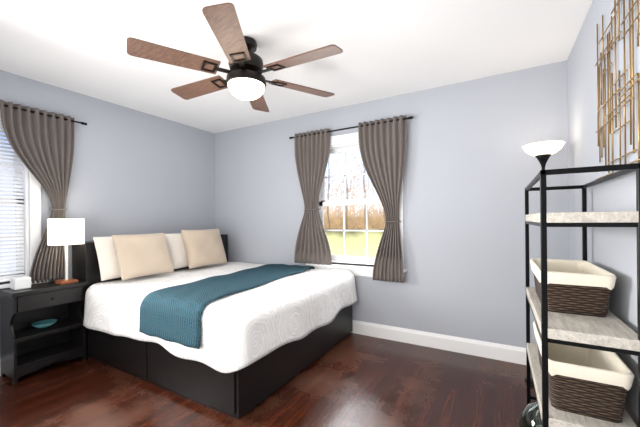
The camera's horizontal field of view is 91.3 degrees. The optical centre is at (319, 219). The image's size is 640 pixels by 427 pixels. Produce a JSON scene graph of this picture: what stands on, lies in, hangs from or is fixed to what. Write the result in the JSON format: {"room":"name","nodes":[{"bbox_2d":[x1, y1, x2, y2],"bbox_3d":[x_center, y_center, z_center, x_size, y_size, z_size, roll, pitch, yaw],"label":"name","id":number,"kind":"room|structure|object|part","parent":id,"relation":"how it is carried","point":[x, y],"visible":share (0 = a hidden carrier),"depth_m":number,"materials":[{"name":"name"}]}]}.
{"room":"bedroom","nodes":[
{"label":"bedroom","id":0,"kind":"room"},
{"bbox_2d":[0,70,214,284],"bbox_3d":[-2.456,0.017,2.831,0.160,2.440,3.697,-1,0,30],"label":"wall","id":1,"kind":"structure","parent":0,"point":[133,172],"depth_m":3.35,"materials":[{"name":"grey paint"}]},
{"bbox_2d":[0,114,47,288],"bbox_3d":[-2.724,-0.133,2.265,0.180,1.515,1.140,-1,0,30],"label":"window","id":2,"kind":"structure","parent":1,"relation":"in","point":[31,185],"depth_m":2.65,"materials":[{"name":"white"}]},
{"bbox_3d":[-2.772,-0.143,2.292,0.070,1.263,0.890,-1,0,30],"label":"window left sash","id":3,"kind":"part","parent":2,"relation":"part of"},
{"bbox_2d":[0,123,24,279],"bbox_3d":[-2.729,-0.144,2.268,0.048,1.263,0.886,-1,0,30],"label":"window blinds","id":4,"kind":"object","parent":2,"relation":"attached to","point":[11,227],"visible":0.79,"depth_m":2.58,"materials":[{"name":"white plastic"}]},
{"bbox_2d":[0,100,86,282],"bbox_3d":[-2.623,-0.161,2.302,0.110,1.560,1.590,-1,0,30],"label":"curtain","id":5,"kind":"object","parent":1,"relation":"attached to","point":[41,142],"visible":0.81,"depth_m":2.70,"materials":[{"name":"brown fabric"}]},
{"bbox_2d":[0,333,535,426],"bbox_3d":[-0.629,1.259,1.885,4.250,0.080,3.857,-1,0,30],"label":"floor","id":6,"kind":"structure","parent":0,"point":[353,380],"depth_m":2.16,"materials":[{"name":"brown wood"}]},
{"bbox_2d":[0,280,87,384],"bbox_3d":[-2.279,0.890,2.604,0.317,0.690,0.494,-1,0,30],"label":"nightstand","id":7,"kind":"object","parent":6,"relation":"on","point":[26,347],"visible":0.94,"depth_m":2.57,"materials":[{"name":"black wood"}]},
{"bbox_2d":[10,276,30,289],"bbox_3d":[-2.374,0.501,2.483,0.100,0.089,0.100,-1,0,30],"label":"box","id":8,"kind":"object","parent":7,"relation":"on","point":[19,283],"visible":1,"depth_m":2.45,"materials":[{"name":"white"}]},
{"bbox_2d":[31,319,57,328],"bbox_3d":[-2.289,0.875,2.604,0.170,0.050,0.170,-1,0,30],"label":"bowl","id":9,"kind":"object","parent":7,"relation":"on","point":[44,324],"visible":1,"depth_m":2.60,"materials":[{"name":"teal ceramic"}]},
{"bbox_2d":[47,219,84,283],"bbox_3d":[-2.202,0.267,2.717,0.150,0.554,0.210,-1,0,30],"label":"table lamp","id":10,"kind":"object","parent":7,"relation":"on","point":[66,232],"visible":1,"depth_m":2.67,"materials":[{"name":"white fabric"},{"name":"white metal"},{"name":"wood"}]},
{"bbox_2d":[72,229,357,418],"bbox_3d":[-0.962,0.664,3.058,2.158,1.117,1.750,-1,0,30],"label":"bed","id":11,"kind":"object","parent":6,"relation":"on","point":[196,316],"visible":1,"depth_m":2.40,"materials":[{"name":"white fabric"}]},
{"bbox_2d":[112,232,173,280],"bbox_3d":[-1.663,0.329,2.968,0.234,0.408,0.520,-1,0,30],"label":"pillow","id":12,"kind":"object","parent":11,"relation":"on","point":[140,257],"depth_m":2.87,"materials":[{"name":"beige fabric"}]},
{"bbox_2d":[181,229,226,268],"bbox_3d":[-1.317,0.316,3.588,0.238,0.432,0.530,-1,0,30],"label":"pillow","id":13,"kind":"object","parent":11,"relation":"on","point":[199,248],"depth_m":3.49,"materials":[{"name":"beige fabric"}]},
{"bbox_2d":[83,261,357,373],"bbox_3d":[-0.819,0.725,2.975,1.828,0.369,1.731,-1,0,30],"label":"duvet","id":14,"kind":"object","parent":11,"relation":"on","point":[229,317],"depth_m":2.30,"materials":[{"name":"white fabric"}]},
{"bbox_2d":[139,263,314,349],"bbox_3d":[-0.651,0.663,2.873,0.767,0.282,1.737,-1,0,30],"label":"throw","id":15,"kind":"object","parent":11,"relation":"on","point":[176,314],"depth_m":2.22,"materials":[{"name":"fabric"}]},
{"bbox_2d":[518,401,541,426],"bbox_3d":[1.159,1.036,1.601,0.250,0.329,0.250,-1,0,30],"label":"glass jug","id":16,"kind":"object","parent":6,"relation":"on","point":[529,415],"visible":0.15,"depth_m":1.59,"materials":[{"name":"green"}]},
{"bbox_2d":[522,140,564,387],"bbox_3d":[1.628,0.326,2.273,0.256,1.742,0.256,-1,0,30],"label":"lamp","id":17,"kind":"object","parent":6,"relation":"on","point":[542,152],"visible":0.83,"depth_m":2.22,"materials":[{"name":"white glass"}]},
{"bbox_3d":[1.620,-0.505,2.273,0.256,0.080,0.256,-1,0,30],"label":"lamp shade","id":18,"kind":"part","parent":17,"relation":"part of","materials":[{"name":"white glass"}]},
{"bbox_2d":[525,163,639,426],"bbox_3d":[1.217,0.501,1.530,0.300,1.400,0.860,-1,0,30],"label":"shelf unit","id":19,"kind":"object","parent":6,"relation":"on","point":[611,332],"visible":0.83,"depth_m":1.22,"materials":[{"name":"black metal"}]},
{"bbox_2d":[530,258,615,316],"bbox_3d":[1.250,0.325,1.591,0.268,0.189,0.538,-1,0,30],"label":"basket","id":20,"kind":"object","parent":19,"relation":"on","point":[580,287],"visible":0.83,"depth_m":1.39,"materials":[{"name":"wicker"}]},
{"bbox_2d":[533,321,633,422],"bbox_3d":[1.169,0.666,1.444,0.268,0.209,0.578,-1,0,30],"label":"basket","id":21,"kind":"object","parent":19,"relation":"on","point":[594,383],"visible":0.67,"depth_m":1.23,"materials":[{"name":"wicker"}]},
{"bbox_2d":[0,0,592,133],"bbox_3d":[-0.654,-1.261,1.885,4.250,0.080,3.857,-1,0,30],"label":"ceiling","id":22,"kind":"structure","parent":0,"point":[390,48],"depth_m":2.20,"materials":[{"name":"white paint"}]},
{"bbox_2d":[127,3,342,111],"bbox_3d":[-0.506,-1.026,2.150,1.401,0.391,1.286,-1,0,30],"label":"ceiling fan","id":23,"kind":"object","parent":22,"relation":"hanging from","point":[246,80],"visible":1,"depth_m":1.98,"materials":[{"name":"brown wood"}]},
{"bbox_2d":[215,60,568,347],"bbox_3d":[0.276,-0.010,3.490,4.250,2.440,0.160,-1,0,30],"label":"wall","id":24,"kind":"structure","parent":0,"point":[472,168],"depth_m":2.88,"materials":[{"name":"grey paint"}]},
{"bbox_2d":[289,115,412,282],"bbox_3d":[0.281,-0.195,3.341,1.436,1.610,0.116,-1,0,30],"label":"curtain","id":25,"kind":"object","parent":24,"relation":"attached to","point":[382,144],"visible":1,"depth_m":3.17,"materials":[{"name":"brown fabric"}]},
{"bbox_2d":[306,132,406,279],"bbox_3d":[0.367,-0.164,3.380,1.140,1.515,0.180,-1,0,30],"label":"window","id":26,"kind":"structure","parent":24,"relation":"in","point":[346,201],"depth_m":3.40,"materials":[{"name":"white wood"}]},
{"bbox_2d":[351,320,525,364],"bbox_3d":[0.244,1.143,3.414,3.930,0.135,0.016,-1,0,30],"label":"baseboard","id":27,"kind":"structure","parent":24,"relation":"attached to","point":[506,353],"depth_m":2.89,"materials":[{"name":"white wood"}]},
{"bbox_2d":[567,0,639,426],"bbox_3d":[1.094,-0.018,0.801,0.160,2.440,3.697,-1,0,30],"label":"wall","id":28,"kind":"structure","parent":0,"point":[613,250],"depth_m":1.57,"materials":[{"name":"grey paint"}]},
{"bbox_2d":[595,0,639,179],"bbox_3d":[1.181,-0.626,1.151,0.012,0.963,1.223,-1,0,30],"label":"wall sculpture","id":29,"kind":"object","parent":28,"relation":"attached to","point":[601,130],"visible":0.94,"depth_m":1.41,"materials":[{"name":"brown metal"}]},
{"label":"outside","id":30,"kind":"structure","parent":0,"visible":0},
{"bbox_2d":[0,132,15,271],"bbox_3d":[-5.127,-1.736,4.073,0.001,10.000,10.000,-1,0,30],"label":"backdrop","id":31,"kind":"structure","parent":30,"point":[6,206],"depth_m":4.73,"materials":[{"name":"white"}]},
{"bbox_2d":[324,151,385,256],"bbox_3d":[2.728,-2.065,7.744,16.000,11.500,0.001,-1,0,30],"label":"window glass","id":32,"kind":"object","parent":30,"point":[355,217],"depth_m":8.80,"materials":[{"name":"clear glass"}]}
]}

